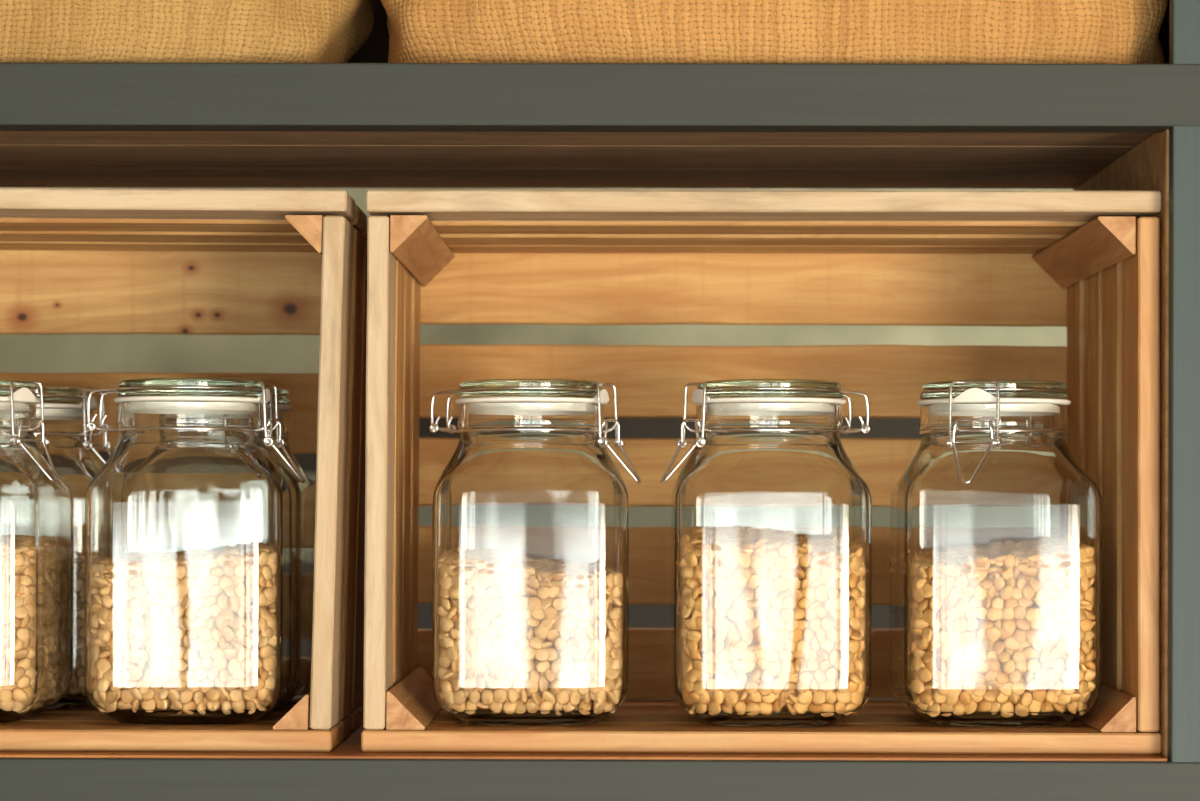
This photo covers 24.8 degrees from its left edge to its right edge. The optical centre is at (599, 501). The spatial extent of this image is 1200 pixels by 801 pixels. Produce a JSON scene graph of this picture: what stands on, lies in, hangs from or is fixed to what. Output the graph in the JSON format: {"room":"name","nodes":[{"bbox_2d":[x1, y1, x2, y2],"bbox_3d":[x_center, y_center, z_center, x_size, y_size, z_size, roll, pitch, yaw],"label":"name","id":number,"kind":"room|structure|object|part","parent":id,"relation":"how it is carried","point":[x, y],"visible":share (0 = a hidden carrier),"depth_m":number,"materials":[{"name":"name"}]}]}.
{"room":"pantry","nodes":[
{"label":"pantry","id":0,"kind":"room"},
{"bbox_2d":[0,187,1072,372],"bbox_3d":[0.281,0.076,3.628,5.900,2.750,0.100,0,0,1],"label":"wall","id":1,"kind":"structure","parent":0,"point":[19,353],"depth_m":3.58,"materials":[{"name":"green paint"}]},
{"bbox_2d":[98,417,1066,472],"bbox_3d":[0.281,-0.089,3.568,5.700,0.107,0.020,0,0,1],"label":"trim","id":2,"kind":"structure","parent":1,"relation":"attached to","point":[669,427],"depth_m":3.56,"materials":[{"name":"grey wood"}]},
{"bbox_2d":[294,603,897,699],"bbox_3d":[0.279,0.765,3.568,5.700,1.372,0.020,0,0,1],"label":"trim","id":3,"kind":"structure","parent":1,"relation":"attached to","point":[640,615],"depth_m":3.56,"materials":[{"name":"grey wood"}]},
{"bbox_2d":[305,473,889,526],"bbox_3d":[0.281,0.022,3.568,5.700,0.115,0.020,0,0,1],"label":"trim","id":4,"kind":"structure","parent":1,"relation":"attached to","point":[638,516],"depth_m":3.56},
{"bbox_3d":[0.252,1.501,0.703,5.900,0.100,5.950,0,0,0],"label":"floor","id":5,"kind":"structure","parent":0,"visible":0},
{"bbox_2d":[0,0,1199,800],"bbox_3d":[-0.306,0.399,2.010,1.455,2.100,0.426,0,0,1],"label":"shelving unit","id":6,"kind":"object","parent":5,"relation":"on","point":[367,120],"visible":0.73,"depth_m":1.80,"materials":[{"name":"grey paint"}]},
{"bbox_2d":[0,187,367,751],"bbox_3d":[-0.440,-0.023,1.978,0.544,0.378,0.314,0,0,1],"label":"wooden crate","id":7,"kind":"object","parent":6,"relation":"on","point":[73,260],"visible":0.64,"depth_m":1.94,"materials":[{"name":"brown wood"}]},
{"bbox_2d":[0,379,73,722],"bbox_3d":[-0.445,0.033,1.914,0.148,0.237,0.137,0,0,3],"label":"jar","id":8,"kind":"object","parent":7,"relation":"in","point":[37,502],"visible":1,"depth_m":1.87,"materials":[{"name":"clear glass"}]},
{"bbox_3d":[-0.447,-0.079,1.914,0.102,0.012,0.102,0,0,27],"label":"lid","id":9,"kind":"part","parent":8,"relation":"part of","materials":[{"name":"clear glass"}]},
{"bbox_3d":[-0.385,-0.029,1.883,0.023,0.031,0.031,0,0,27],"label":"lever","id":10,"kind":"part","parent":8,"relation":"part of","materials":[{"name":"metal"}]},
{"bbox_2d":[35,386,110,707],"bbox_3d":[-0.430,0.033,2.051,0.152,0.237,0.136,0,0,-2],"label":"jar","id":11,"kind":"object","parent":7,"relation":"in","point":[73,455],"visible":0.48,"depth_m":2.01,"materials":[{"name":"clear glass"}]},
{"bbox_3d":[-0.432,-0.079,2.051,0.102,0.012,0.102,0,0,15],"label":"lid","id":12,"kind":"part","parent":11,"relation":"part of","materials":[{"name":"clear glass"}]},
{"bbox_3d":[-0.365,-0.029,2.033,0.023,0.031,0.031,0,0,14],"label":"lever","id":13,"kind":"part","parent":11,"relation":"part of","materials":[{"name":"metal"}]},
{"bbox_2d":[85,378,304,724],"bbox_3d":[-0.282,0.034,1.909,0.153,0.237,0.135,0,0,-2],"label":"jar","id":14,"kind":"object","parent":7,"relation":"in","point":[188,518],"visible":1,"depth_m":1.84,"materials":[{"name":"clear glass"}]},
{"bbox_3d":[-0.286,-0.079,1.909,0.102,0.012,0.102,0,0,8],"label":"lid","id":15,"kind":"part","parent":14,"relation":"part of","materials":[{"name":"clear glass"}]},
{"bbox_3d":[-0.216,-0.028,1.899,0.023,0.031,0.031,0,0,7],"label":"lever","id":16,"kind":"part","parent":14,"relation":"part of","materials":[{"name":"metal"}]},
{"bbox_2d":[263,387,315,706],"bbox_3d":[-0.284,0.034,2.048,0.137,0.237,0.140,0,0,2],"label":"jar","id":17,"kind":"object","parent":7,"relation":"in","point":[303,494],"visible":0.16,"depth_m":2.02,"materials":[{"name":"clear glass"}]},
{"bbox_3d":[-0.284,-0.079,2.049,0.102,0.012,0.102,0,0,-29],"label":"lid","id":18,"kind":"part","parent":17,"relation":"part of","materials":[{"name":"clear glass"}]},
{"bbox_2d":[0,0,374,62],"bbox_3d":[-0.480,-0.495,1.946,0.642,0.412,0.279,0,0,1],"label":"burlap sack","id":19,"kind":"object","parent":6,"relation":"on","point":[31,31],"visible":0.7,"depth_m":1.82,"materials":[{"name":"beige fabric"}]},
{"bbox_3d":[-0.293,-0.406,2.152,1.394,0.230,0.009,0,0,0],"label":"panel","id":20,"kind":"part","parent":6,"relation":"part of","materials":[{"name":"brown wood"}]},
{"bbox_2d":[361,190,1161,754],"bbox_3d":[0.109,-0.020,1.973,0.533,0.375,0.313,0,0,1],"label":"wooden crate","id":21,"kind":"object","parent":6,"relation":"on","point":[1085,262],"visible":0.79,"depth_m":1.98,"materials":[{"name":"brown wood"}]},
{"bbox_2d":[429,379,640,725],"bbox_3d":[-0.046,0.034,1.911,0.149,0.237,0.136,0,0,-1],"label":"jar","id":22,"kind":"object","parent":21,"relation":"in","point":[530,529],"visible":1,"depth_m":1.84,"materials":[{"name":"clear glass"}]},
{"bbox_3d":[-0.048,-0.078,1.911,0.102,0.012,0.102,0,0,20],"label":"lid","id":23,"kind":"part","parent":22,"relation":"part of","materials":[{"name":"clear glass"}]},
{"bbox_3d":[0.018,-0.028,1.886,0.023,0.031,0.031,0,0,20],"label":"lever","id":24,"kind":"part","parent":22,"relation":"part of","materials":[{"name":"metal"}]},
{"bbox_2d":[660,379,871,726],"bbox_3d":[0.116,0.035,1.905,0.149,0.237,0.136,0,0,0],"label":"jar","id":25,"kind":"object","parent":21,"relation":"in","point":[771,575],"visible":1,"depth_m":1.84,"materials":[{"name":"clear glass"}]},
{"bbox_3d":[0.053,-0.028,1.879,0.023,0.031,0.031,0,0,-21],"label":"lever","id":26,"kind":"part","parent":25,"relation":"part of","materials":[{"name":"metal"}]},
{"bbox_3d":[0.118,-0.078,1.905,0.102,0.012,0.102,0,0,-21],"label":"lid","id":27,"kind":"part","parent":25,"relation":"part of","materials":[{"name":"clear glass"}]},
{"bbox_2d":[889,380,1101,726],"bbox_3d":[0.275,0.035,1.906,0.136,0.237,0.149,0,0,-1],"label":"jar","id":28,"kind":"object","parent":21,"relation":"in","point":[995,564],"visible":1,"depth_m":1.84,"materials":[{"name":"clear glass"}]},
{"bbox_3d":[0.249,-0.027,1.843,0.031,0.031,0.023,0,0,21],"label":"lever","id":29,"kind":"part","parent":28,"relation":"part of","materials":[{"name":"metal"}]},
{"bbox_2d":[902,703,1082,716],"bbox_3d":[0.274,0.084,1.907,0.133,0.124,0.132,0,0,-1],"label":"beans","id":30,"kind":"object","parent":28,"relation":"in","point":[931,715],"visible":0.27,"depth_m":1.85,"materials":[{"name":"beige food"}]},
{"bbox_3d":[0.275,-0.077,1.908,0.102,0.012,0.102,0,0,22],"label":"lid","id":31,"kind":"part","parent":28,"relation":"part of","materials":[{"name":"clear glass"}]},
{"bbox_2d":[381,0,1167,63],"bbox_3d":[0.123,-0.504,1.945,0.569,0.432,0.284,0,0,1],"label":"burlap sack","id":32,"kind":"object","parent":6,"relation":"on","point":[420,31],"visible":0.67,"depth_m":1.81,"materials":[{"name":"beige fabric"}]},
{"bbox_3d":[0.385,-0.019,1.997,0.018,0.462,0.380,0,0,0],"label":"panel","id":33,"kind":"part","parent":6,"relation":"part of","materials":[{"name":"brown wood"}]},
{"bbox_3d":[0.411,-0.404,1.976,0.016,0.230,0.340,0,0,0],"label":"panel","id":34,"kind":"part","parent":6,"relation":"part of","materials":[{"name":"brown wood"}]},
{"bbox_3d":[0.397,0.401,1.798,0.045,2.100,0.013,0,0,0],"label":"shelf post","id":35,"kind":"part","parent":6,"relation":"part of","materials":[{"name":"grey paint"}]}
]}

